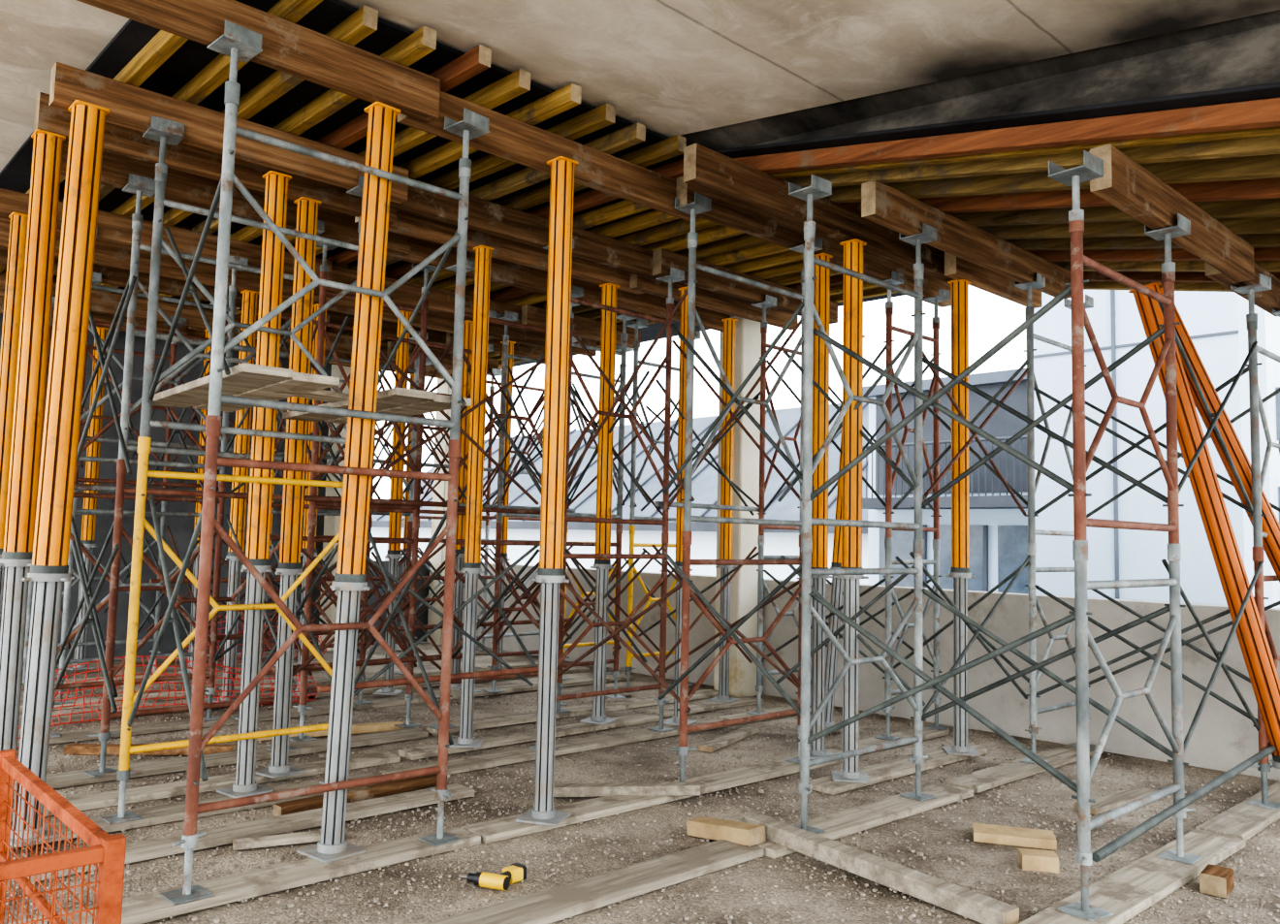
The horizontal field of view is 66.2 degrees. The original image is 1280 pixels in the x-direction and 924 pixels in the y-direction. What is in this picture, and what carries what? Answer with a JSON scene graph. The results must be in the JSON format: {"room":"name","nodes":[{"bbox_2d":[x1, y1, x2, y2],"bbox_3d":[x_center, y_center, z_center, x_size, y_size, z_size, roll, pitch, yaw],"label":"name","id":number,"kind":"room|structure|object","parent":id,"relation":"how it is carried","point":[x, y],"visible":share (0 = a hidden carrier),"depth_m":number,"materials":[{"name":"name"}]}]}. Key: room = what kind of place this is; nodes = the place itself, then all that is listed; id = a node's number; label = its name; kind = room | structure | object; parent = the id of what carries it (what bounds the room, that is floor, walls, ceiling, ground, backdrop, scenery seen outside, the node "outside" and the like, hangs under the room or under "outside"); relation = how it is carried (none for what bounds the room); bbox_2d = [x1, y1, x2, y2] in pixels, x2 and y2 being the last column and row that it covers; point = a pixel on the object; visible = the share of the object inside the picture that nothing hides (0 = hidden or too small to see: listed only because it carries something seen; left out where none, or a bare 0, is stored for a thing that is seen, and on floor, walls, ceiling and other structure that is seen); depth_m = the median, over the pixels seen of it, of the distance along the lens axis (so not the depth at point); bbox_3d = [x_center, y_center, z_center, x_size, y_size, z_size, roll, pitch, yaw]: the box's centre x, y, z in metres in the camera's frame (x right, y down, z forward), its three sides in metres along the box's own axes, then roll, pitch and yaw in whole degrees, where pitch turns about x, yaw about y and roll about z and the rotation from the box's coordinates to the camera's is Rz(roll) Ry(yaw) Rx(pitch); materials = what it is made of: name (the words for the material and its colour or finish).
{"room":"construction site","nodes":[
{"label":"construction site","id":0,"kind":"room"},
{"bbox_2d":[0,102,34,172],"bbox_3d":[-7.221,-2.345,7.222,3.750,0.300,6.199,5,-6,-43],"label":"ceiling","id":1,"kind":"structure","parent":0,"point":[16,124],"depth_m":6.44,"materials":[{"name":"concrete"}]},
{"bbox_2d":[0,0,128,111],"bbox_3d":[-4.202,-2.503,3.997,3.750,0.353,2.640,5,-6,-43],"label":"ceiling","id":2,"kind":"structure","parent":0,"point":[35,35],"depth_m":5.20,"materials":[{"name":"concrete"}]},
{"bbox_2d":[0,314,430,667],"bbox_3d":[-6.311,0.353,12.034,9.200,4.100,0.200,5,-6,-43],"label":"wall","id":3,"kind":"structure","parent":0,"point":[181,528],"depth_m":12.18,"materials":[{"name":"grey concrete"}]},
{"bbox_2d":[3,641,1279,923],"bbox_3d":[-1.593,1.906,4.227,12.690,0.024,17.500,5,-6,-43],"label":"floor","id":4,"kind":"structure","parent":0,"point":[1008,855],"depth_m":5.42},
{"bbox_2d":[0,749,126,923],"bbox_3d":[-1.975,1.265,2.123,1.270,0.918,1.190,5,-6,-43],"label":"barrier","id":5,"kind":"object","parent":4,"relation":"on","point":[108,850],"visible":1,"depth_m":2.35,"materials":[{"name":"orange paint"}]},
{"bbox_2d":[66,326,109,670],"bbox_3d":[-6.136,0.380,10.962,0.240,3.795,0.240,-3,-6,40],"label":"prop","id":6,"kind":"object","parent":4,"relation":"on","point":[88,524],"visible":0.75,"depth_m":10.92,"materials":[{"name":"metal"}]},
{"bbox_2d":[21,669,223,689],"bbox_3d":[-5.711,2.242,10.019,2.800,0.041,0.230,5,-6,-43],"label":"board","id":7,"kind":"object","parent":4,"relation":"on","point":[71,681],"visible":0.2,"depth_m":10.19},
{"bbox_2d":[21,271,229,703],"bbox_3d":[-5.114,0.273,9.731,1.391,3.862,1.586,5,-6,-43],"label":"tower","id":8,"kind":"object","parent":7,"relation":"on","point":[96,276],"visible":0.3,"depth_m":9.50,"materials":[{"name":"metal"}]},
{"bbox_2d":[0,246,259,311],"bbox_3d":[-4.812,-1.747,9.170,2.600,0.212,0.100,5,-6,-43],"label":"beam","id":9,"kind":"structure","parent":8,"relation":"on","point":[111,275],"depth_m":9.24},
{"bbox_2d":[178,328,211,672],"bbox_3d":[-4.865,0.405,10.917,0.240,3.795,0.240,2,-5,-8],"label":"prop","id":10,"kind":"object","parent":7,"relation":"on","point":[202,459],"visible":0.23,"depth_m":10.84,"materials":[{"name":"metal"}]},
{"bbox_2d":[0,274,213,329],"bbox_3d":[-5.768,-1.688,10.191,2.600,0.212,0.100,5,-6,-43],"label":"beam","id":11,"kind":"structure","parent":10,"relation":"on","point":[106,303],"depth_m":10.52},
{"bbox_2d":[18,695,299,727],"bbox_3d":[-4.277,2.154,8.488,2.800,0.041,0.230,5,-6,-43],"label":"board","id":12,"kind":"object","parent":4,"relation":"on","point":[86,716],"visible":0.28,"depth_m":8.12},
{"bbox_2d":[212,289,259,702],"bbox_3d":[-3.722,0.289,9.114,0.240,3.795,0.240,-1,-5,30],"label":"prop","id":13,"kind":"object","parent":12,"relation":"on","point":[249,298],"visible":0.6,"depth_m":9.05,"materials":[{"name":"metal"}]},
{"bbox_2d":[0,220,293,299],"bbox_3d":[-4.334,-1.776,8.660,2.600,0.212,0.100,5,-6,-43],"label":"beam","id":14,"kind":"structure","parent":13,"relation":"on","point":[106,253],"depth_m":8.70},
{"bbox_2d":[17,704,329,747],"bbox_3d":[-3.730,2.120,7.904,2.800,0.041,0.230,5,-6,-43],"label":"board","id":15,"kind":"object","parent":4,"relation":"on","point":[180,724],"visible":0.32,"depth_m":7.77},
{"bbox_2d":[0,212,28,635],"bbox_3d":[-4.535,0.104,6.991,0.240,3.795,0.240,1,-5,6],"label":"prop","id":16,"kind":"object","parent":15,"relation":"on","point":[9,354],"visible":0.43,"depth_m":7.00,"materials":[{"name":"metal"}]},
{"bbox_2d":[230,241,441,742],"bbox_3d":[-2.549,0.212,8.230,1.098,3.862,1.290,5,-6,-43],"label":"tower","id":17,"kind":"object","parent":15,"relation":"on","point":[320,324],"visible":0.34,"depth_m":7.98,"materials":[{"name":"metal"}]},
{"bbox_2d":[0,188,332,281],"bbox_3d":[-3.787,-1.810,8.077,2.600,0.212,0.100,5,-6,-43],"label":"beam","id":18,"kind":"structure","parent":17,"relation":"on","point":[114,228],"depth_m":7.87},
{"bbox_2d":[50,655,317,726],"bbox_3d":[-3.933,1.917,8.531,2.380,0.510,0.152,6,-6,-44],"label":"netting","id":19,"kind":"object","parent":4,"relation":"on","point":[176,658],"visible":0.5,"depth_m":8.31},
{"bbox_2d":[9,772,382,848],"bbox_3d":[-2.496,1.964,5.566,2.200,0.041,0.230,5,-6,-42],"label":"board","id":20,"kind":"object","parent":4,"relation":"on","point":[171,813],"visible":0.24,"depth_m":5.40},
{"bbox_2d":[9,99,110,846],"bbox_3d":[-3.010,0.000,5.066,0.270,3.774,0.270,-1,-5,26],"label":"prop","id":21,"kind":"object","parent":20,"relation":"on","point":[49,567],"visible":0.93,"depth_m":5.03,"materials":[{"name":"metal"}]},
{"bbox_2d":[48,62,408,203],"bbox_3d":[-2.346,-1.925,5.895,2.080,0.212,0.100,5,-6,-43],"label":"beam","id":22,"kind":"structure","parent":21,"relation":"on","point":[132,107],"depth_m":5.65,"materials":[{"name":"wood"}]},
{"bbox_2d":[216,170,291,798],"bbox_3d":[-2.319,0.087,6.011,0.240,3.774,0.240,-2,-6,39],"label":"prop","id":23,"kind":"object","parent":20,"relation":"on","point":[276,183],"visible":0.86,"depth_m":5.95,"materials":[{"name":"metal"}]},
{"bbox_2d":[11,751,400,822],"bbox_3d":[-2.665,2.003,6.111,2.500,0.041,0.200,5,-6,-43],"label":"board","id":24,"kind":"object","parent":4,"relation":"on","point":[87,802],"visible":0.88,"depth_m":5.99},
{"bbox_2d":[0,128,65,816],"bbox_3d":[-3.433,0.016,5.478,0.240,3.782,0.240,0,-5,11],"label":"prop","id":25,"kind":"object","parent":24,"relation":"on","point":[47,158],"visible":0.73,"depth_m":5.45,"materials":[{"name":"metal"}]},
{"bbox_2d":[255,196,321,778],"bbox_3d":[-2.289,0.122,6.489,0.240,3.781,0.240,-2,-5,34],"label":"prop","id":26,"kind":"object","parent":24,"relation":"on","point":[289,567],"visible":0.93,"depth_m":6.43,"materials":[{"name":"metal"}]},
{"bbox_2d":[33,92,397,224],"bbox_3d":[-2.604,-1.906,6.338,2.250,0.212,0.100,5,-6,-43],"label":"beam","id":27,"kind":"structure","parent":26,"relation":"on","point":[118,140],"depth_m":6.12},
{"bbox_2d":[13,728,428,793],"bbox_3d":[-2.774,2.062,6.884,2.800,0.041,0.230,5,-6,-43],"label":"board","id":28,"kind":"object","parent":4,"relation":"on","point":[77,778],"visible":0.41,"depth_m":6.70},
{"bbox_2d":[49,173,324,777],"bbox_3d":[-3.435,0.119,7.303,1.367,3.862,1.638,5,-6,-43],"label":"tower","id":29,"kind":"object","parent":28,"relation":"on","point":[140,185],"visible":0.44,"depth_m":6.78,"materials":[{"name":"metal"}]},
{"bbox_2d":[61,140,411,255],"bbox_3d":[-2.831,-1.869,7.056,2.600,0.212,0.100,5,-6,-43],"label":"beam","id":30,"kind":"structure","parent":29,"relation":"on","point":[182,187],"depth_m":6.83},
{"bbox_2d":[8,826,480,923],"bbox_3d":[-1.721,1.891,4.410,2.250,0.041,0.230,6,-6,-43],"label":"board","id":31,"kind":"object","parent":4,"relation":"on","point":[146,908],"visible":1,"depth_m":4.43,"materials":[{"name":"wood"}]},
{"bbox_2d":[99,19,489,905],"bbox_3d":[-1.862,0.009,5.289,1.545,3.839,1.566,5,-6,-43],"label":"tower","id":32,"kind":"object","parent":31,"relation":"on","point":[238,42],"visible":0.83,"depth_m":5.03,"materials":[{"name":"metal"}]},
{"bbox_2d":[76,0,440,123],"bbox_3d":[-1.724,-1.983,4.644,1.720,0.212,0.100,5,-6,-43],"label":"beam","id":33,"kind":"structure","parent":32,"relation":"on","point":[289,48],"depth_m":4.68,"materials":[{"name":"wood"}]},
{"bbox_2d":[151,362,471,423],"bbox_3d":[-1.807,-0.348,5.404,1.387,0.060,1.650,5,-6,-43],"label":"work platform","id":34,"kind":"object","parent":32,"relation":"attached to","point":[245,380],"visible":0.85,"depth_m":5.09,"materials":[{"name":"wood"}]},
{"bbox_2d":[397,90,700,221],"bbox_3d":[-0.444,-1.849,5.999,2.250,0.212,0.100,5,-6,-43],"label":"beam","id":35,"kind":"structure","parent":32,"relation":"on","point":[508,138],"depth_m":5.88,"materials":[{"name":"wood"}]},
{"bbox_2d":[296,101,400,863],"bbox_3d":[-1.448,0.037,4.938,0.262,3.753,0.261,-2,-6,37],"label":"prop","id":36,"kind":"object","parent":31,"relation":"on","point":[349,581],"visible":1,"depth_m":4.89,"materials":[{"name":"metal"}]},
{"bbox_2d":[26,783,474,882],"bbox_3d":[-1.953,1.954,5.279,2.400,0.041,0.200,6,-6,-44],"label":"board","id":37,"kind":"object","parent":4,"relation":"on","point":[157,848],"visible":0.6,"depth_m":5.22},
{"bbox_2d":[318,364,351,650],"bbox_3d":[-4.157,0.600,13.668,0.340,4.040,0.340,5,-6,-43],"label":"concrete column","id":38,"kind":"structure","parent":4,"relation":"on","point":[331,523],"depth_m":13.51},
{"bbox_2d":[272,773,437,816],"bbox_3d":[-1.673,2.004,5.929,1.108,0.060,0.190,5,-6,-43],"label":"loose timber","id":39,"kind":"object","parent":4,"relation":"on","point":[387,788],"depth_m":5.91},
{"bbox_2d":[372,310,412,695],"bbox_3d":[-2.427,0.371,9.774,0.240,3.795,0.240,1,-5,3],"label":"prop","id":40,"kind":"object","parent":4,"relation":"on","point":[393,554],"visible":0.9,"depth_m":9.72,"materials":[{"name":"metal"}]},
{"bbox_2d":[291,660,538,688],"bbox_3d":[-2.421,2.410,11.213,3.450,0.041,0.230,5,-6,-43],"label":"board","id":41,"kind":"object","parent":4,"relation":"on","point":[432,672],"visible":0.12,"depth_m":11.10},
{"bbox_2d":[238,314,428,683],"bbox_3d":[-3.510,0.427,11.226,1.394,3.862,1.584,5,-6,-43],"label":"tower","id":42,"kind":"object","parent":41,"relation":"on","point":[322,512],"visible":0.16,"depth_m":11.07,"materials":[{"name":"metal"}]},
{"bbox_2d":[414,344,543,668],"bbox_3d":[-2.012,0.570,12.621,1.293,3.862,1.589,5,-6,-43],"label":"tower","id":43,"kind":"object","parent":41,"relation":"on","point":[496,372],"visible":0.2,"depth_m":12.79,"materials":[{"name":"metal"}]},
{"bbox_2d":[426,378,451,644],"bbox_3d":[-2.896,0.718,14.801,0.360,4.040,0.340,5,-6,-43],"label":"concrete column","id":44,"kind":"structure","parent":4,"relation":"on","point":[441,488],"depth_m":14.63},
{"bbox_2d":[439,320,473,690],"bbox_3d":[-1.848,0.416,10.178,0.240,3.795,0.240,0,-5,22],"label":"prop","id":45,"kind":"object","parent":4,"relation":"on","point":[467,328],"visible":0.42,"depth_m":10.13,"materials":[{"name":"metal"}]},
{"bbox_2d":[352,673,635,710],"bbox_3d":[-1.397,2.348,10.119,3.450,0.041,0.230,5,-6,-43],"label":"board","id":46,"kind":"object","parent":4,"relation":"on","point":[400,700],"visible":0.64,"depth_m":9.90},
{"bbox_2d":[352,258,583,729],"bbox_3d":[-1.605,0.298,9.044,1.395,3.862,1.585,5,-6,-43],"label":"tower","id":47,"kind":"object","parent":46,"relation":"on","point":[576,292],"visible":0.41,"depth_m":8.92,"materials":[{"name":"metal"}]},
{"bbox_2d":[316,265,530,330],"bbox_3d":[-2.117,-1.637,9.796,2.600,0.212,0.100,5,-6,-43],"label":"beam","id":48,"kind":"structure","parent":47,"relation":"on","point":[409,294],"depth_m":9.71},
{"bbox_2d":[680,9,1279,158],"bbox_3d":[3.592,-1.497,5.741,4.360,1.081,5.342,5,-6,-43],"label":"ceiling recess","id":49,"kind":"object","parent":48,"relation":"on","point":[1238,59],"visible":0.2,"depth_m":4.70,"materials":[{"name":"concrete"}]},
{"bbox_2d":[0,0,905,369],"bbox_3d":[-2.289,-1.941,9.968,7.300,0.326,8.900,5,-6,-43],"label":"deck","id":50,"kind":"object","parent":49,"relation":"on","point":[192,56],"visible":0.21,"depth_m":5.74,"materials":[{"name":"black wood"}]},
{"bbox_2d":[385,236,621,309],"bbox_3d":[-1.161,-1.695,8.775,2.600,0.212,0.100,5,-6,-43],"label":"beam","id":51,"kind":"structure","parent":47,"relation":"on","point":[502,272],"depth_m":8.69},
{"bbox_2d":[398,712,659,760],"bbox_3d":[-0.781,2.187,7.893,2.500,0.041,0.200,6,-6,-44],"label":"board","id":52,"kind":"object","parent":4,"relation":"on","point":[432,751],"visible":0.64,"depth_m":7.70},
{"bbox_2d":[448,245,494,747],"bbox_3d":[-1.259,0.223,7.476,0.240,3.781,0.240,2,-5,-3],"label":"prop","id":53,"kind":"object","parent":52,"relation":"on","point":[471,567],"visible":0.95,"depth_m":7.43,"materials":[{"name":"metal"}]},
{"bbox_2d":[579,283,619,724],"bbox_3d":[-0.311,0.326,8.522,0.240,3.784,0.240,-1,-5,24],"label":"prop","id":54,"kind":"object","parent":52,"relation":"on","point":[604,481],"visible":0.97,"depth_m":8.47,"materials":[{"name":"metal"}]},
{"bbox_2d":[354,209,643,294],"bbox_3d":[-1.002,-1.740,8.021,2.800,0.212,0.100,5,-6,-43],"label":"beam","id":55,"kind":"structure","parent":54,"relation":"on","point":[408,224],"depth_m":7.88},
{"bbox_2d":[629,273,798,330],"bbox_3d":[0.781,-1.578,9.546,2.300,0.212,0.100,5,-6,-43],"label":"beam","id":56,"kind":"structure","parent":55,"relation":"attached to","point":[705,299],"depth_m":9.46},
{"bbox_2d":[382,717,729,774],"bbox_3d":[-0.465,2.161,7.484,3.200,0.041,0.230,6,-6,-43],"label":"board","id":57,"kind":"object","parent":4,"relation":"on","point":[511,756],"visible":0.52,"depth_m":7.25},
{"bbox_2d":[663,286,697,725],"bbox_3d":[0.375,0.347,8.533,0.240,3.775,0.240,-1,-5,28],"label":"prop","id":58,"kind":"object","parent":57,"relation":"on","point":[675,720],"visible":0.44,"depth_m":8.50,"materials":[{"name":"metal"}]},
{"bbox_2d":[482,302,637,705],"bbox_3d":[-0.812,0.385,9.914,0.939,3.862,1.186,5,-6,-43],"label":"tower","id":59,"kind":"object","parent":4,"relation":"on","point":[509,316],"visible":0.47,"depth_m":9.89,"materials":[{"name":"metal"}]},
{"bbox_2d":[521,304,640,348],"bbox_3d":[-0.630,-1.507,11.017,1.650,0.212,0.100,5,-6,-43],"label":"beam","id":60,"kind":"structure","parent":59,"relation":"on","point":[584,328],"depth_m":10.95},
{"bbox_2d":[421,689,718,735],"bbox_3d":[-0.440,2.289,9.098,3.450,0.041,0.230,5,-6,-43],"label":"board","id":61,"kind":"object","parent":4,"relation":"on","point":[523,718],"visible":0.62,"depth_m":8.82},
{"bbox_2d":[426,838,763,923],"bbox_3d":[-0.547,1.891,4.069,3.000,0.041,0.240,5,-6,-43],"label":"board","id":62,"kind":"object","parent":4,"relation":"on","point":[556,904],"visible":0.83,"depth_m":4.41,"materials":[{"name":"wood"}]},
{"bbox_2d":[553,781,700,797],"bbox_3d":[-0.138,2.018,6.044,0.774,0.110,0.801,5,-6,-43],"label":"loose timber","id":63,"kind":"object","parent":4,"relation":"on","point":[678,788],"depth_m":6.00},
{"bbox_2d":[562,318,700,693],"bbox_3d":[-0.164,0.474,10.862,0.995,3.862,1.286,5,-6,-43],"label":"tower","id":64,"kind":"object","parent":4,"relation":"on","point":[640,323],"visible":0.24,"depth_m":10.37,"materials":[{"name":"metal"}]},
{"bbox_2d":[3,685,1279,923],"bbox_3d":[-1.268,2.162,7.509,7.525,0.026,11.436,5,-6,-43],"label":"loose gravel","id":65,"kind":"object","parent":4,"relation":"on","point":[1236,860],"visible":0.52,"depth_m":5.32,"materials":[{"name":"gravel"}]},
{"bbox_2d":[461,748,842,844],"bbox_3d":[0.326,2.085,6.289,3.281,0.041,0.250,5,-6,-43],"label":"board","id":66,"kind":"object","parent":4,"relation":"on","point":[505,828],"visible":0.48,"depth_m":5.84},
{"bbox_2d":[514,156,577,826],"bbox_3d":[-0.494,0.111,5.593,0.240,3.743,0.240,0,-5,18],"label":"prop","id":67,"kind":"object","parent":66,"relation":"on","point":[550,575],"visible":1,"depth_m":5.54,"materials":[{"name":"metal"}]},
{"bbox_2d":[528,192,822,781],"bbox_3d":[0.265,0.213,7.277,1.406,3.840,1.617,5,-6,-43],"label":"tower","id":68,"kind":"object","parent":66,"relation":"on","point":[702,204],"visible":0.62,"depth_m":7.01,"materials":[{"name":"metal"}]},
{"bbox_2d":[389,177,662,282],"bbox_3d":[-0.800,-1.766,7.513,2.800,0.212,0.100,5,-6,-43],"label":"beam","id":69,"kind":"structure","parent":68,"relation":"on","point":[488,217],"depth_m":7.37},
{"bbox_2d":[652,248,837,323],"bbox_3d":[1.057,-1.596,9.105,2.500,0.212,0.100,5,-6,-43],"label":"beam","id":70,"kind":"structure","parent":68,"relation":"on","point":[663,259],"depth_m":8.80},
{"bbox_2d":[675,175,896,280],"bbox_3d":[1.189,-1.703,7.356,2.500,0.212,0.100,5,-6,-43],"label":"beam","id":71,"kind":"structure","parent":68,"relation":"on","point":[724,211],"depth_m":7.04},
{"bbox_2d":[809,253,833,759],"bbox_3d":[1.347,0.291,7.349,0.240,3.744,0.240,1,-5,1],"label":"prop","id":72,"kind":"object","parent":66,"relation":"on","point":[821,284],"visible":0.68,"depth_m":7.31,"materials":[{"name":"metal"}]},
{"bbox_2d":[644,696,763,717],"bbox_3d":[0.634,2.335,9.375,1.400,0.041,0.230,5,-6,-43],"label":"board","id":73,"kind":"object","parent":4,"relation":"on","point":[707,706],"visible":0.71,"depth_m":9.32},
{"bbox_2d":[708,318,738,703],"bbox_3d":[0.862,0.449,9.765,0.240,3.786,0.240,-1,-5,22],"label":"prop","id":74,"kind":"object","parent":73,"relation":"on","point":[729,324],"visible":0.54,"depth_m":9.72,"materials":[{"name":"metal"}]},
{"bbox_2d":[686,816,766,846],"bbox_3d":[0.454,1.963,5.223,0.130,0.128,0.449,5,-6,-43],"label":"timber offcut","id":75,"kind":"object","parent":4,"relation":"on","point":[741,833],"visible":1,"depth_m":5.16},
{"bbox_2d":[714,316,762,697],"bbox_3d":[1.079,0.471,10.516,0.400,4.040,0.340,5,-6,-43],"label":"concrete column","id":76,"kind":"structure","parent":4,"relation":"on","point":[748,336],"depth_m":10.35,"materials":[{"name":"concrete"}]},
{"bbox_2d":[825,335,864,730],"bbox_3d":[1.714,0.569,8.539,0.433,3.428,0.283,5,-6,-43],"label":"prop","id":77,"kind":"object","parent":4,"relation":"on","point":[831,663],"visible":0.41,"depth_m":8.43,"materials":[{"name":"metal"}]},
{"bbox_2d":[754,782,973,859],"bbox_3d":[1.333,2.064,5.725,1.982,0.041,0.260,5,-6,-43],"label":"board","id":78,"kind":"object","parent":4,"relation":"on","point":[852,820],"visible":0.79,"depth_m":5.71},
{"bbox_2d":[788,150,1202,922],"bbox_3d":[1.860,0.209,5.295,1.338,3.608,1.682,5,-6,-43],"label":"tower","id":79,"kind":"object","parent":78,"relation":"on","point":[1092,168],"visible":0.98,"depth_m":5.13,"materials":[{"name":"metal"}]},
{"bbox_2d":[54,275,1276,862],"bbox_3d":[-1.632,0.593,8.447,6.012,2.749,11.016,5,-6,-43],"label":"cross bracing","id":80,"kind":"object","parent":79,"relation":"attached to","point":[1112,847],"visible":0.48,"depth_m":6.99,"materials":[{"name":"metal"}]},
{"bbox_2d":[861,180,1070,298],"bbox_3d":[2.389,-1.504,6.893,2.750,0.212,0.100,5,-6,-43],"label":"beam","id":81,"kind":"structure","parent":79,"relation":"on","point":[882,205],"depth_m":6.62,"materials":[{"name":"wood"}]},
{"bbox_2d":[1089,143,1254,282],"bbox_3d":[3.004,-1.323,5.428,2.220,0.212,0.100,5,-6,-43],"label":"beam","id":82,"kind":"structure","parent":79,"relation":"on","point":[1125,184],"depth_m":5.14,"materials":[{"name":"wood"}]},
{"bbox_2d":[746,813,1019,923],"bbox_3d":[1.088,1.935,4.707,0.210,0.130,1.510,5,-6,-43],"label":"board","id":83,"kind":"object","parent":4,"relation":"on","point":[981,909],"depth_m":4.55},
{"bbox_2d":[832,726,949,752],"bbox_3d":[2.055,2.257,7.967,1.350,0.041,0.230,5,-6,-43],"label":"board","id":84,"kind":"object","parent":4,"relation":"on","point":[927,733],"visible":0.52,"depth_m":8.08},
{"bbox_2d":[746,270,950,740],"bbox_3d":[1.858,0.370,8.817,0.942,3.840,1.538,5,-6,-43],"label":"tower","id":85,"kind":"object","parent":84,"relation":"on","point":[897,278],"visible":0.66,"depth_m":8.59,"materials":[{"name":"metal"}]},
{"bbox_2d":[809,745,987,795],"bbox_3d":[1.885,2.178,7.018,2.000,0.041,0.230,5,-6,-43],"label":"board","id":86,"kind":"object","parent":4,"relation":"on","point":[901,767],"visible":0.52,"depth_m":6.83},
{"bbox_2d":[831,238,870,783],"bbox_3d":[1.444,0.291,6.686,0.240,3.645,0.240,1,-5,8],"label":"prop","id":87,"kind":"object","parent":86,"relation":"on","point":[852,313],"visible":0.71,"depth_m":6.64,"materials":[{"name":"metal"}]},
{"bbox_2d":[683,143,953,280],"bbox_3d":[1.369,-1.651,6.754,2.950,0.212,0.100,5,-6,-43],"label":"beam","id":88,"kind":"structure","parent":87,"relation":"on","point":[706,169],"depth_m":6.32,"materials":[{"name":"wood"}]},
{"bbox_2d":[942,279,980,756],"bbox_3d":[2.479,0.390,7.594,0.240,3.637,0.240,1,-5,8],"label":"prop","id":89,"kind":"object","parent":86,"relation":"on","point":[960,569],"visible":0.98,"depth_m":7.55,"materials":[{"name":"metal"}]},
{"bbox_2d":[944,252,1042,308],"bbox_3d":[2.910,-1.493,8.024,1.450,0.212,0.100,5,-6,-43],"label":"beam","id":90,"kind":"structure","parent":89,"relation":"on","point":[955,268],"depth_m":7.85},
{"bbox_2d":[972,823,1056,850],"bbox_3d":[2.039,2.043,5.359,0.417,0.050,0.200,0,-5,17],"label":"timber offcut","id":91,"kind":"object","parent":4,"relation":"on","point":[981,833],"visible":1,"depth_m":5.30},
{"bbox_2d":[945,742,1103,793],"bbox_3d":[2.852,2.211,7.153,2.000,0.041,0.230,5,-6,-43],"label":"board","id":92,"kind":"object","parent":4,"relation":"on","point":[993,777],"visible":0.71,"depth_m":6.87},
{"bbox_2d":[1014,272,1279,809],"bbox_3d":[3.735,0.391,7.064,1.071,3.608,1.660,5,-6,-43],"label":"tower","id":93,"kind":"object","parent":92,"relation":"on","point":[1256,401],"visible":0.69,"depth_m":7.07,"materials":[{"name":"metal"}]},
{"bbox_2d":[1018,829,1245,923],"bbox_3d":[2.271,1.994,4.564,2.600,0.041,0.250,5,-6,-43],"label":"board","id":94,"kind":"object","parent":4,"relation":"on","point":[1130,890],"visible":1,"depth_m":4.65,"materials":[{"name":"wood"}]},
{"bbox_2d":[1128,282,1279,769],"bbox_3d":[3.711,0.522,6.221,1.161,3.351,0.325,1,-5,7],"label":"prop","id":95,"kind":"object","parent":4,"relation":"on","point":[1207,493],"visible":0.86,"depth_m":6.15,"materials":[{"name":"metal"}]},
{"bbox_2d":[1159,287,1279,582],"bbox_3d":[4.143,0.545,6.320,1.781,3.391,0.326,2,-5,-6],"label":"prop","id":96,"kind":"object","parent":4,"relation":"on","point":[1270,525],"visible":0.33,"depth_m":6.33,"materials":[{"name":"metal"}]},
{"bbox_2d":[1196,780,1279,840],"bbox_3d":[3.911,2.154,6.133,1.850,0.041,0.230,6,-6,-43],"label":"board","id":97,"kind":"object","parent":4,"relation":"on","point":[1242,820],"visible":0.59,"depth_m":5.78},
{"bbox_2d":[616,288,730,332],"bbox_3d":[0.326,-1.565,9.996,1.650,0.212,0.100,5,-6,-43],"label":"beam","id":98,"kind":"structure","parent":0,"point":[647,304],"depth_m":9.80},
{"bbox_2d":[338,0,1279,137],"bbox_3d":[-0.106,-2.256,2.053,7.120,0.875,5.750,5,-6,-43],"label":"ceiling","id":99,"kind":"structure","parent":0,"point":[672,68],"depth_m":4.73,"materials":[{"name":"concrete"}]},
{"bbox_2d":[384,557,1279,780],"bbox_3d":[2.449,1.818,9.391,0.220,1.240,19.500,5,-6,-43],"label":"wall","id":100,"kind":"structure","parent":0,"point":[1223,738],"depth_m":8.37,"materials":[{"name":"concrete"}]},
{"bbox_2d":[733,96,1279,291],"bbox_3d":[3.640,-1.407,5.810,3.892,1.080,5.199,5,-6,-43],"label":"wooden beams","id":101,"kind":"structure","parent":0,"point":[1224,159],"depth_m":5.54,"materials":[{"name":"wood"}]},
{"label":"outside","id":102,"kind":"structure","parent":0,"visible":0},
{"bbox_3d":[15.361,11.316,41.174,120.000,0.200,120.000,5,-6,-43],"label":"ground","id":103,"kind":"structure","parent":102,"visible":0},
{"bbox_2d":[369,402,868,584],"bbox_3d":[0.175,4.318,40.034,8.700,12.883,33.500,5,-6,-43],"label":"building","id":104,"kind":"structure","parent":103,"relation":"on","point":[704,486],"depth_m":36.08,"materials":[{"name":"white concrete"}]},
{"bbox_2d":[862,367,1028,594],"bbox_3d":[7.612,3.928,19.662,6.000,10.800,4.600,5,-6,-43],"label":"neighbouring building","id":105,"kind":"structure","parent":103,"relation":"on","point":[998,527],"depth_m":18.16,"materials":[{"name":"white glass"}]},
{"bbox_2d":[1033,289,1273,607],"bbox_3d":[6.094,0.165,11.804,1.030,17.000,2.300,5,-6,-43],"label":"building","id":106,"kind":"structure","parent":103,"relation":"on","point":[1215,322],"depth_m":11.48,"materials":[{"name":"paint"}]},
{"bbox_2d":[1264,310,1279,607],"bbox_3d":[23.230,2.922,29.141,6.050,15.000,7.000,5,-6,-43],"label":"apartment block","id":107,"kind":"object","parent":103,"relation":"on","point":[1272,323],"visible":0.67,"depth_m":29.61,"materials":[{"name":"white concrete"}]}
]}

